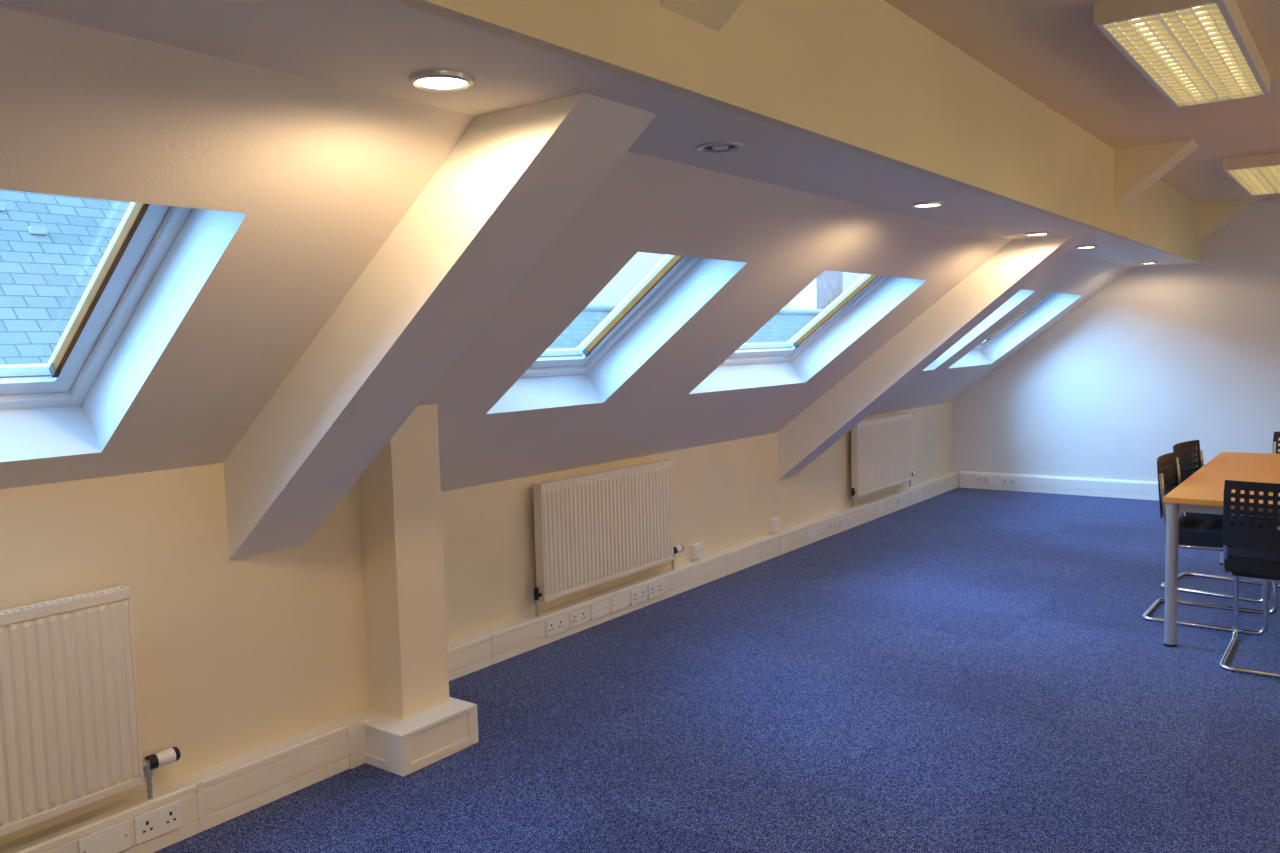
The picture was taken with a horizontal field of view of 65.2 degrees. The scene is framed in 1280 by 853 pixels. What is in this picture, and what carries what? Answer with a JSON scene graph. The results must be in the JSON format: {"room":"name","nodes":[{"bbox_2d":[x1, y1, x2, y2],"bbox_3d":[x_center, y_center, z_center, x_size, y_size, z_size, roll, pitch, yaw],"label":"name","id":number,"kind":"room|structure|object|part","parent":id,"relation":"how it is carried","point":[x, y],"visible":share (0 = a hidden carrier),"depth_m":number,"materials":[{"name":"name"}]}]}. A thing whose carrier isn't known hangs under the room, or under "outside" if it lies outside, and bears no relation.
{"room":"attic meeting room","nodes":[
{"label":"attic meeting room","id":0,"kind":"room"},
{"bbox_2d":[0,189,130,364],"bbox_3d":[-10.261,3.104,7.209,10.120,14.195,18.800,2,6,37],"label":"roof","id":1,"kind":"object","parent":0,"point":[52,247],"visible":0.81,"depth_m":9.00,"materials":[{"name":"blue tile"}]},
{"bbox_2d":[0,203,4,210],"bbox_3d":[-5.881,-2.005,9.120,0.070,0.070,0.140,2,6,37],"label":"roof vent","id":2,"kind":"object","parent":1,"relation":"attached to","point":[2,205],"depth_m":9.14,"materials":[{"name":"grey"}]},
{"bbox_2d":[28,226,46,234],"bbox_3d":[-5.546,-1.804,9.204,0.070,0.070,0.140,2,6,37],"label":"roof vent","id":3,"kind":"object","parent":1,"relation":"attached to","point":[32,230],"depth_m":9.17,"materials":[{"name":"grey"}]},
{"bbox_2d":[0,463,368,844],"bbox_3d":[-2.820,0.859,1.950,0.600,1.168,5.120,2,6,37],"label":"wall","id":4,"kind":"structure","parent":0,"point":[235,657],"depth_m":3.29,"materials":[{"name":"beige paint"}]},
{"bbox_2d":[0,586,180,836],"bbox_3d":[-1.880,0.863,2.628,0.101,0.676,1.328,2,6,37],"label":"radiator","id":5,"kind":"object","parent":4,"relation":"attached to","point":[70,738],"visible":1,"depth_m":2.87,"materials":[{"name":"metal"}]},
{"bbox_2d":[0,586,128,618],"bbox_3d":[-1.895,0.536,2.555,0.056,0.011,1.150,2,6,37],"label":"grille","id":6,"kind":"object","parent":5,"relation":"attached to","point":[84,600],"depth_m":2.87,"materials":[{"name":"metal"}]},
{"bbox_3d":[-1.491,1.038,3.130,0.048,0.048,0.060,2,6,37],"label":"valve knob","id":7,"kind":"part","parent":5,"relation":"part of","materials":[{"name":"white plastic"}]},
{"bbox_2d":[78,820,130,852],"bbox_3d":[-1.587,1.237,2.968,0.010,0.086,0.146,2,6,37],"label":"cover plate","id":8,"kind":"object","parent":4,"relation":"attached to","point":[115,838],"visible":1,"depth_m":2.97,"materials":[{"name":"white plastic"}]},
{"bbox_2d":[134,799,182,844],"bbox_3d":[-1.490,1.224,3.096,0.013,0.086,0.146,2,6,37],"label":"power socket","id":9,"kind":"object","parent":4,"relation":"attached to","point":[151,824],"visible":1,"depth_m":3.09,"materials":[{"name":"white plastic"}]},
{"bbox_2d":[138,819,142,826],"bbox_3d":[-1.521,1.207,3.046,0.005,0.020,0.012,2,6,37],"label":"switch","id":10,"kind":"object","parent":9,"relation":"attached to","point":[140,821],"depth_m":3.04,"materials":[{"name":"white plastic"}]},
{"bbox_2d":[0,697,478,852],"bbox_3d":[-2.317,1.355,1.885,0.325,0.165,5.234,2,6,37],"label":"baseboard","id":11,"kind":"structure","parent":4,"relation":"attached to","point":[214,795],"depth_m":3.46,"materials":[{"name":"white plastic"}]},
{"bbox_2d":[358,404,449,718],"bbox_3d":[-1.109,0.561,3.992,0.700,1.338,0.230,2,6,37],"label":"pillar","id":12,"kind":"structure","parent":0,"point":[400,509],"depth_m":3.77,"materials":[{"name":"beige paint"}]},
{"bbox_2d":[0,7,1130,491],"bbox_3d":[-0.084,-0.383,4.646,2.036,1.628,12.790,2,6,37],"label":"ceiling","id":13,"kind":"structure","parent":0,"point":[322,174],"depth_m":2.97,"materials":[{"name":"white paint"}]},
{"bbox_2d":[0,202,246,461],"bbox_3d":[-1.551,-0.294,2.368,0.968,0.823,0.785,2,6,37],"label":"window","id":14,"kind":"structure","parent":13,"relation":"attached to","point":[158,259],"depth_m":2.73,"materials":[{"name":"white paint"}]},
{"bbox_3d":[-1.595,-0.365,2.393,0.775,0.606,0.701,2,6,37],"label":"sash","id":15,"kind":"part","parent":14,"relation":"part of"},
{"bbox_3d":[-1.593,-0.361,2.392,0.860,0.681,0.785,2,6,37],"label":"frame","id":16,"kind":"part","parent":14,"relation":"part of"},
{"bbox_2d":[223,93,656,559],"bbox_3d":[-0.677,-0.174,2.958,1.620,1.308,0.290,2,6,37],"label":"rafter","id":17,"kind":"object","parent":13,"relation":"attached to","point":[516,177],"visible":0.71,"depth_m":2.80,"materials":[{"name":"paint"}]},
{"bbox_2d":[487,255,746,413],"bbox_3d":[-0.160,-0.483,4.236,0.968,0.823,0.780,2,6,37],"label":"window","id":18,"kind":"structure","parent":13,"relation":"attached to","point":[676,288],"depth_m":4.54,"materials":[{"name":"white paint"}]},
{"bbox_3d":[-0.203,-0.554,4.262,0.775,0.606,0.696,2,6,37],"label":"sash","id":19,"kind":"part","parent":18,"relation":"part of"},
{"bbox_3d":[-0.201,-0.550,4.260,0.860,0.681,0.780,2,6,37],"label":"frame","id":20,"kind":"part","parent":18,"relation":"part of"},
{"bbox_2d":[689,274,926,393],"bbox_3d":[0.909,-0.629,5.671,0.968,0.823,1.350,2,6,37],"label":"window","id":21,"kind":"structure","parent":13,"relation":"attached to","point":[870,298],"depth_m":6.15,"materials":[{"name":"white paint"}]},
{"bbox_3d":[0.868,-0.696,5.695,0.860,0.681,1.350,2,6,37],"label":"frame","id":22,"kind":"part","parent":21,"relation":"part of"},
{"bbox_3d":[0.865,-0.700,5.696,0.775,0.606,1.266,2,6,37],"label":"sash","id":23,"kind":"part","parent":21,"relation":"part of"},
{"bbox_2d":[778,235,1082,479],"bbox_3d":[1.854,-0.388,6.699,2.020,1.626,0.260,2,6,37],"label":"rafter","id":24,"kind":"object","parent":13,"relation":"attached to","point":[936,330],"visible":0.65,"depth_m":6.59,"materials":[{"name":"paint"}]},
{"bbox_2d":[923,289,1034,370],"bbox_3d":[2.413,-0.834,7.689,0.968,0.823,0.900,2,6,37],"label":"window","id":25,"kind":"structure","parent":13,"relation":"attached to","point":[1020,295],"depth_m":8.00,"materials":[{"name":"glass"}]},
{"bbox_2d":[949,292,1081,367],"bbox_3d":[3.226,-0.944,8.780,0.968,0.823,1.170,2,6,37],"label":"window","id":26,"kind":"structure","parent":13,"relation":"attached to","point":[1050,304],"depth_m":9.24,"materials":[{"name":"white paint"}]},
{"bbox_3d":[3.184,-1.012,8.804,0.860,0.681,1.170,2,6,37],"label":"frame","id":27,"kind":"part","parent":26,"relation":"part of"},
{"bbox_3d":[3.182,-1.016,8.806,0.775,0.606,1.086,2,6,37],"label":"sash","id":28,"kind":"part","parent":26,"relation":"part of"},
{"bbox_2d":[0,0,1193,266],"bbox_3d":[0.905,-0.939,3.854,0.550,0.030,12.790,2,6,37],"label":"ceiling","id":29,"kind":"structure","parent":0,"point":[374,46],"depth_m":2.18,"materials":[{"name":"paint"}]},
{"bbox_2d":[408,70,473,91],"bbox_3d":[-0.428,-0.744,2.158,0.140,0.014,0.140,2,6,37],"label":"recessed light","id":30,"kind":"object","parent":29,"relation":"in","point":[429,80],"visible":1,"depth_m":2.14,"materials":[{"name":"silver metal"}]},
{"bbox_2d":[697,141,743,152],"bbox_3d":[0.239,-0.832,2.978,0.140,0.009,0.140,2,6,37],"label":"recessed light","id":31,"kind":"object","parent":29,"relation":"in","point":[721,146],"visible":1,"depth_m":2.96,"materials":[{"name":"silver metal"}]},
{"bbox_2d":[911,201,943,207],"bbox_3d":[1.257,-0.970,4.370,0.140,0.014,0.140,2,6,37],"label":"recessed light","id":32,"kind":"object","parent":29,"relation":"in","point":[925,204],"visible":1,"depth_m":4.34,"materials":[{"name":"beige"}]},
{"bbox_2d":[1024,231,1049,235],"bbox_3d":[2.291,-1.112,5.774,0.140,0.014,0.140,2,6,37],"label":"recessed light","id":33,"kind":"object","parent":29,"relation":"in","point":[1043,233],"visible":1,"depth_m":5.74,"materials":[{"name":"beige"}]},
{"bbox_2d":[1075,245,1097,248],"bbox_3d":[3.006,-1.209,6.734,0.140,0.014,0.140,2,6,37],"label":"recessed light","id":34,"kind":"object","parent":29,"relation":"in","point":[1082,246],"visible":1,"depth_m":6.70,"materials":[{"name":"beige"}]},
{"bbox_2d":[1140,261,1157,263],"bbox_3d":[4.312,-1.386,8.470,0.140,0.014,0.140,2,6,37],"label":"recessed light","id":35,"kind":"object","parent":29,"relation":"in","point":[1153,262],"visible":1,"depth_m":8.43,"materials":[{"name":"beige"}]},
{"bbox_2d":[547,303,823,348],"bbox_3d":[6.388,2.260,29.626,9.120,11.345,35.400,2,6,37],"label":"roofed building","id":36,"kind":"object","parent":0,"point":[787,322],"visible":0.02,"depth_m":22.94,"materials":[{"name":"blue tile"}]},
{"bbox_2d":[441,402,951,643],"bbox_3d":[0.930,0.471,7.325,0.200,0.866,7.540,2,6,37],"label":"wall","id":37,"kind":"structure","parent":0,"point":[725,495],"depth_m":6.33,"materials":[{"name":"beige paint"}]},
{"bbox_2d":[545,615,564,636],"bbox_3d":[-0.437,1.036,5.196,0.013,0.086,0.146,2,6,37],"label":"power socket","id":38,"kind":"object","parent":37,"relation":"attached to","point":[556,625],"visible":1,"depth_m":5.19,"materials":[{"name":"white plastic"}]},
{"bbox_2d":[569,607,587,628],"bbox_3d":[-0.327,1.021,5.343,0.013,0.086,0.146,2,6,37],"label":"power socket","id":39,"kind":"object","parent":37,"relation":"attached to","point":[578,617],"visible":1,"depth_m":5.34,"materials":[{"name":"white plastic"}]},
{"bbox_2d":[590,599,607,620],"bbox_3d":[-0.222,1.006,5.488,0.010,0.086,0.146,2,6,37],"label":"cover plate","id":40,"kind":"object","parent":37,"relation":"attached to","point":[600,609],"visible":1,"depth_m":5.48,"materials":[{"name":"white plastic"}]},
{"bbox_2d":[533,459,683,615],"bbox_3d":[-0.162,0.576,5.604,0.101,0.676,1.328,2,6,37],"label":"radiator","id":41,"kind":"object","parent":37,"relation":"attached to","point":[592,529],"visible":1,"depth_m":5.46,"materials":[{"name":"metal"}]},
{"bbox_2d":[535,459,670,485],"bbox_3d":[-0.177,0.249,5.531,0.056,0.011,1.150,2,6,37],"label":"grille","id":42,"kind":"object","parent":41,"relation":"attached to","point":[631,469],"depth_m":5.49,"materials":[{"name":"metal"}]},
{"bbox_3d":[0.228,0.751,6.106,0.048,0.048,0.060,2,6,37],"label":"valve knob","id":43,"kind":"part","parent":41,"relation":"part of","materials":[{"name":"white plastic"}]},
{"bbox_2d":[611,592,627,612],"bbox_3d":[-0.115,0.992,5.631,0.010,0.086,0.146,2,6,37],"label":"cover plate","id":44,"kind":"object","parent":37,"relation":"attached to","point":[619,602],"visible":1,"depth_m":5.62,"materials":[{"name":"white plastic"}]},
{"bbox_2d":[630,586,646,605],"bbox_3d":[-0.007,0.977,5.773,0.013,0.086,0.146,2,6,37],"label":"power socket","id":45,"kind":"object","parent":37,"relation":"attached to","point":[638,595],"visible":1,"depth_m":5.77,"materials":[{"name":"white plastic"}]},
{"bbox_2d":[648,580,662,598],"bbox_3d":[0.093,0.963,5.908,0.013,0.086,0.146,2,6,37],"label":"power socket","id":46,"kind":"object","parent":37,"relation":"attached to","point":[655,589],"visible":1,"depth_m":5.90,"materials":[{"name":"white plastic"}]},
{"bbox_2d":[690,542,702,558],"bbox_3d":[0.361,0.792,6.373,0.040,0.090,0.100,2,6,37],"label":"junction box","id":47,"kind":"object","parent":37,"relation":"attached to","point":[696,549],"visible":1,"depth_m":6.34,"materials":[{"name":"white plastic"}]},
{"bbox_2d":[447,472,958,680],"bbox_3d":[1.007,0.839,7.210,0.082,0.148,7.389,2,6,37],"label":"baseboard","id":48,"kind":"structure","parent":37,"relation":"attached to","point":[475,652],"depth_m":6.08,"materials":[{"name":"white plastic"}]},
{"bbox_2d":[769,518,779,531],"bbox_3d":[0.969,0.707,7.188,0.040,0.090,0.100,2,6,37],"label":"junction box","id":49,"kind":"object","parent":37,"relation":"attached to","point":[774,523],"visible":1,"depth_m":7.16,"materials":[{"name":"white plastic"}]},
{"bbox_2d":[779,535,789,549],"bbox_3d":[1.037,0.835,7.178,0.010,0.086,0.146,2,6,37],"label":"cover plate","id":50,"kind":"object","parent":37,"relation":"attached to","point":[784,542],"visible":1,"depth_m":7.17,"materials":[{"name":"white plastic"}]},
{"bbox_2d":[808,525,816,539],"bbox_3d":[1.299,0.799,7.529,0.010,0.086,0.146,2,6,37],"label":"cover plate","id":51,"kind":"object","parent":37,"relation":"attached to","point":[812,532],"visible":1,"depth_m":7.52,"materials":[{"name":"white plastic"}]},
{"bbox_2d":[828,519,836,531],"bbox_3d":[1.504,0.771,7.801,0.013,0.086,0.146,2,6,37],"label":"power socket","id":52,"kind":"object","parent":37,"relation":"attached to","point":[832,524],"visible":1,"depth_m":7.79,"materials":[{"name":"white plastic"}]},
{"bbox_2d":[839,515,847,527],"bbox_3d":[1.622,0.755,7.959,0.013,0.086,0.146,2,6,37],"label":"power socket","id":53,"kind":"object","parent":37,"relation":"attached to","point":[843,521],"visible":1,"depth_m":7.95,"materials":[{"name":"white plastic"}]},
{"bbox_2d":[877,502,883,513],"bbox_3d":[2.055,0.696,8.544,0.010,0.086,0.146,2,6,37],"label":"cover plate","id":54,"kind":"object","parent":37,"relation":"attached to","point":[880,507],"visible":1,"depth_m":8.54,"materials":[{"name":"white plastic"}]},
{"bbox_2d":[851,413,915,505],"bbox_3d":[2.095,0.256,8.632,0.101,0.676,1.328,2,6,37],"label":"radiator","id":55,"kind":"object","parent":37,"relation":"attached to","point":[881,448],"visible":0.92,"depth_m":8.49,"materials":[{"name":"metal"}]},
{"bbox_2d":[858,413,910,423],"bbox_3d":[2.080,-0.071,8.559,0.056,0.011,1.150,2,6,37],"label":"grille","id":56,"kind":"object","parent":55,"relation":"attached to","point":[897,417],"depth_m":8.59,"materials":[{"name":"metal"}]},
{"bbox_2d":[897,495,903,506],"bbox_3d":[2.319,0.660,8.895,0.013,0.086,0.146,2,6,37],"label":"power socket","id":57,"kind":"object","parent":37,"relation":"attached to","point":[900,499],"visible":1,"depth_m":8.88,"materials":[{"name":"white plastic"}]},
{"bbox_2d":[915,489,921,499],"bbox_3d":[2.573,0.625,9.239,0.010,0.086,0.146,2,6,37],"label":"cover plate","id":58,"kind":"object","parent":37,"relation":"attached to","point":[918,493],"visible":1,"depth_m":9.23,"materials":[{"name":"white plastic"}]},
{"bbox_2d":[153,487,1279,852],"bbox_3d":[2.159,1.271,3.143,7.200,0.100,12.990,2,6,37],"label":"floor","id":59,"kind":"structure","parent":0,"point":[957,670],"depth_m":4.04,"materials":[{"name":"blue carpet"}]},
{"bbox_2d":[1142,452,1277,635],"bbox_3d":[3.015,0.593,5.283,0.580,0.855,0.472,2,6,38],"label":"chair","id":60,"kind":"object","parent":59,"relation":"on","point":[1200,533],"visible":0.7,"depth_m":5.20,"materials":[{"name":"black plastic"}]},
{"bbox_3d":[2.835,0.310,5.395,0.060,0.301,0.472,2,6,38],"label":"backrest","id":61,"kind":"part","parent":60,"relation":"part of","materials":[{"name":"black plastic"}]},
{"bbox_3d":[3.049,0.557,5.253,0.445,0.080,0.470,2,6,38],"label":"seat","id":62,"kind":"part","parent":60,"relation":"part of","materials":[{"name":"black fabric"}]},
{"bbox_2d":[1160,440,1279,602],"bbox_3d":[3.439,0.533,5.877,0.472,0.855,0.580,-6,7,-45],"label":"chair","id":63,"kind":"object","parent":59,"relation":"on","point":[1186,452],"visible":0.41,"depth_m":6.02,"materials":[{"name":"black plastic"}]},
{"bbox_3d":[3.277,0.248,6.010,0.472,0.301,0.060,-6,7,-45],"label":"backrest","id":64,"kind":"part","parent":63,"relation":"part of","materials":[{"name":"black plastic"}]},
{"bbox_3d":[3.469,0.498,5.843,0.470,0.080,0.445,-6,7,-45],"label":"seat","id":65,"kind":"part","parent":63,"relation":"part of","materials":[{"name":"black fabric"}]},
{"bbox_2d":[1163,452,1279,646],"bbox_3d":[3.663,0.635,5.317,1.250,0.735,2.160,2,6,37],"label":"meeting table","id":66,"kind":"object","parent":59,"relation":"on","point":[1203,491],"visible":0.84,"depth_m":4.86,"materials":[{"name":"brown wood"}]},
{"bbox_3d":[2.574,0.710,4.842,0.054,0.694,0.054,2,6,37],"label":"leg","id":67,"kind":"part","parent":66,"relation":"part of","materials":[{"name":"silver metal"}]},
{"bbox_3d":[3.806,0.542,6.497,0.054,0.694,0.054,2,6,37],"label":"leg","id":68,"kind":"part","parent":66,"relation":"part of","materials":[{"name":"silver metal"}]},
{"bbox_3d":[3.655,0.320,5.291,1.140,0.047,2.050,2,6,37],"label":"under frame","id":69,"kind":"part","parent":66,"relation":"part of","materials":[{"name":"silver metal"}]},
{"bbox_2d":[1219,480,1279,678],"bbox_3d":[2.951,0.655,4.560,0.472,0.855,0.580,2,6,37],"label":"chair","id":70,"kind":"object","parent":59,"relation":"on","point":[1254,552],"visible":1,"depth_m":4.46,"materials":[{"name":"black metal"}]},
{"bbox_3d":[2.952,0.687,4.562,0.472,0.791,0.580,2,6,37],"label":"frame","id":71,"kind":"part","parent":70,"relation":"part of","materials":[{"name":"silver metal"}]},
{"bbox_3d":[2.814,0.396,4.361,0.472,0.301,0.060,2,6,37],"label":"backrest","id":72,"kind":"part","parent":70,"relation":"part of","materials":[{"name":"black plastic"}]},
{"bbox_3d":[2.977,0.614,4.591,0.470,0.080,0.445,2,6,37],"label":"seat","id":73,"kind":"part","parent":70,"relation":"part of","materials":[{"name":"black fabric"}]},
{"bbox_2d":[1272,432,1279,453],"bbox_3d":[4.205,0.483,6.251,0.472,0.855,0.580,2,6,37],"label":"chair","id":74,"kind":"object","parent":59,"relation":"on","point":[1275,447],"visible":0.06,"depth_m":6.51,"materials":[{"name":"black plastic"}]},
{"bbox_3d":[4.206,0.515,6.254,0.472,0.791,0.580,2,6,37],"label":"frame","id":75,"kind":"part","parent":74,"relation":"part of","materials":[{"name":"silver metal"}]},
{"bbox_2d":[789,270,842,308],"bbox_3d":[7.300,-0.195,41.084,1.400,14.300,2.600,2,6,37],"label":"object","id":76,"kind":"object","parent":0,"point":[827,287],"visible":0.02,"depth_m":39.85,"materials":[{"name":"white"}]},
{"bbox_2d":[884,0,1279,203],"bbox_3d":[3.008,-1.350,2.245,4.720,0.050,12.790,2,6,37],"label":"ceiling","id":77,"kind":"structure","parent":0,"point":[1053,51],"depth_m":4.21,"materials":[{"name":"paint"}]},
{"bbox_2d":[660,0,743,31],"bbox_3d":[0.272,-1.089,2.164,0.436,0.341,0.240,2,6,37],"label":"rafter","id":78,"kind":"object","parent":77,"relation":"attached to","point":[714,14],"visible":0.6,"depth_m":2.30,"materials":[{"name":"yellow paint"}]},
{"bbox_2d":[392,0,1201,262],"bbox_3d":[1.120,-1.164,3.671,0.040,0.502,12.790,2,6,37],"label":"beam","id":79,"kind":"structure","parent":77,"relation":"attached to","point":[865,77],"depth_m":3.07,"materials":[{"name":"yellow paint"}]},
{"bbox_2d":[1113,140,1198,208],"bbox_3d":[3.008,-1.462,5.837,0.436,0.341,0.250,2,6,37],"label":"rafter","id":80,"kind":"object","parent":77,"relation":"attached to","point":[1136,169],"visible":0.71,"depth_m":5.79,"materials":[{"name":"yellow paint"}]},
{"bbox_2d":[1094,0,1270,108],"bbox_3d":[2.065,-1.386,3.726,0.360,0.075,1.560,2,6,37],"label":"fluorescent light","id":81,"kind":"object","parent":77,"relation":"attached to","point":[1193,52],"visible":1,"depth_m":3.53,"materials":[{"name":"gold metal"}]},
{"bbox_2d":[1197,199,1256,243],"bbox_3d":[4.955,-1.727,8.450,0.436,0.341,0.290,2,6,37],"label":"rafter","id":82,"kind":"object","parent":77,"relation":"attached to","point":[1212,217],"visible":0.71,"depth_m":8.39,"materials":[{"name":"yellow paint"}]},
{"bbox_2d":[1223,152,1279,195],"bbox_3d":[4.238,-1.690,6.743,0.360,0.075,1.560,2,6,37],"label":"fluorescent light","id":83,"kind":"object","parent":77,"relation":"attached to","point":[1258,174],"visible":1,"depth_m":6.36,"materials":[{"name":"gold metal"}]},
{"bbox_2d":[952,200,1279,481],"bbox_3d":[5.914,-0.790,8.107,7.200,3.000,0.150,2,6,37],"label":"wall","id":84,"kind":"structure","parent":0,"point":[1161,357],"depth_m":9.04,"materials":[{"name":"white paint"}]},
{"bbox_2d":[975,475,989,484],"bbox_3d":[3.416,0.534,9.963,0.146,0.086,0.013,2,6,37],"label":"power socket","id":85,"kind":"object","parent":84,"relation":"attached to","point":[985,480],"visible":1,"depth_m":9.96,"materials":[{"name":"white plastic"}]},
{"bbox_2d":[1001,477,1016,485],"bbox_3d":[3.619,0.542,9.812,0.146,0.086,0.013,2,6,37],"label":"power socket","id":86,"kind":"object","parent":84,"relation":"attached to","point":[1005,481],"visible":1,"depth_m":9.81,"materials":[{"name":"white plastic"}]},
{"bbox_2d":[959,471,1158,500],"bbox_3d":[5.932,0.631,8.125,6.710,0.165,0.030,2,6,37],"label":"baseboard","id":87,"kind":"structure","parent":84,"relation":"attached to","point":[1129,489],"depth_m":9.49,"materials":[{"name":"white plastic"}]}
]}

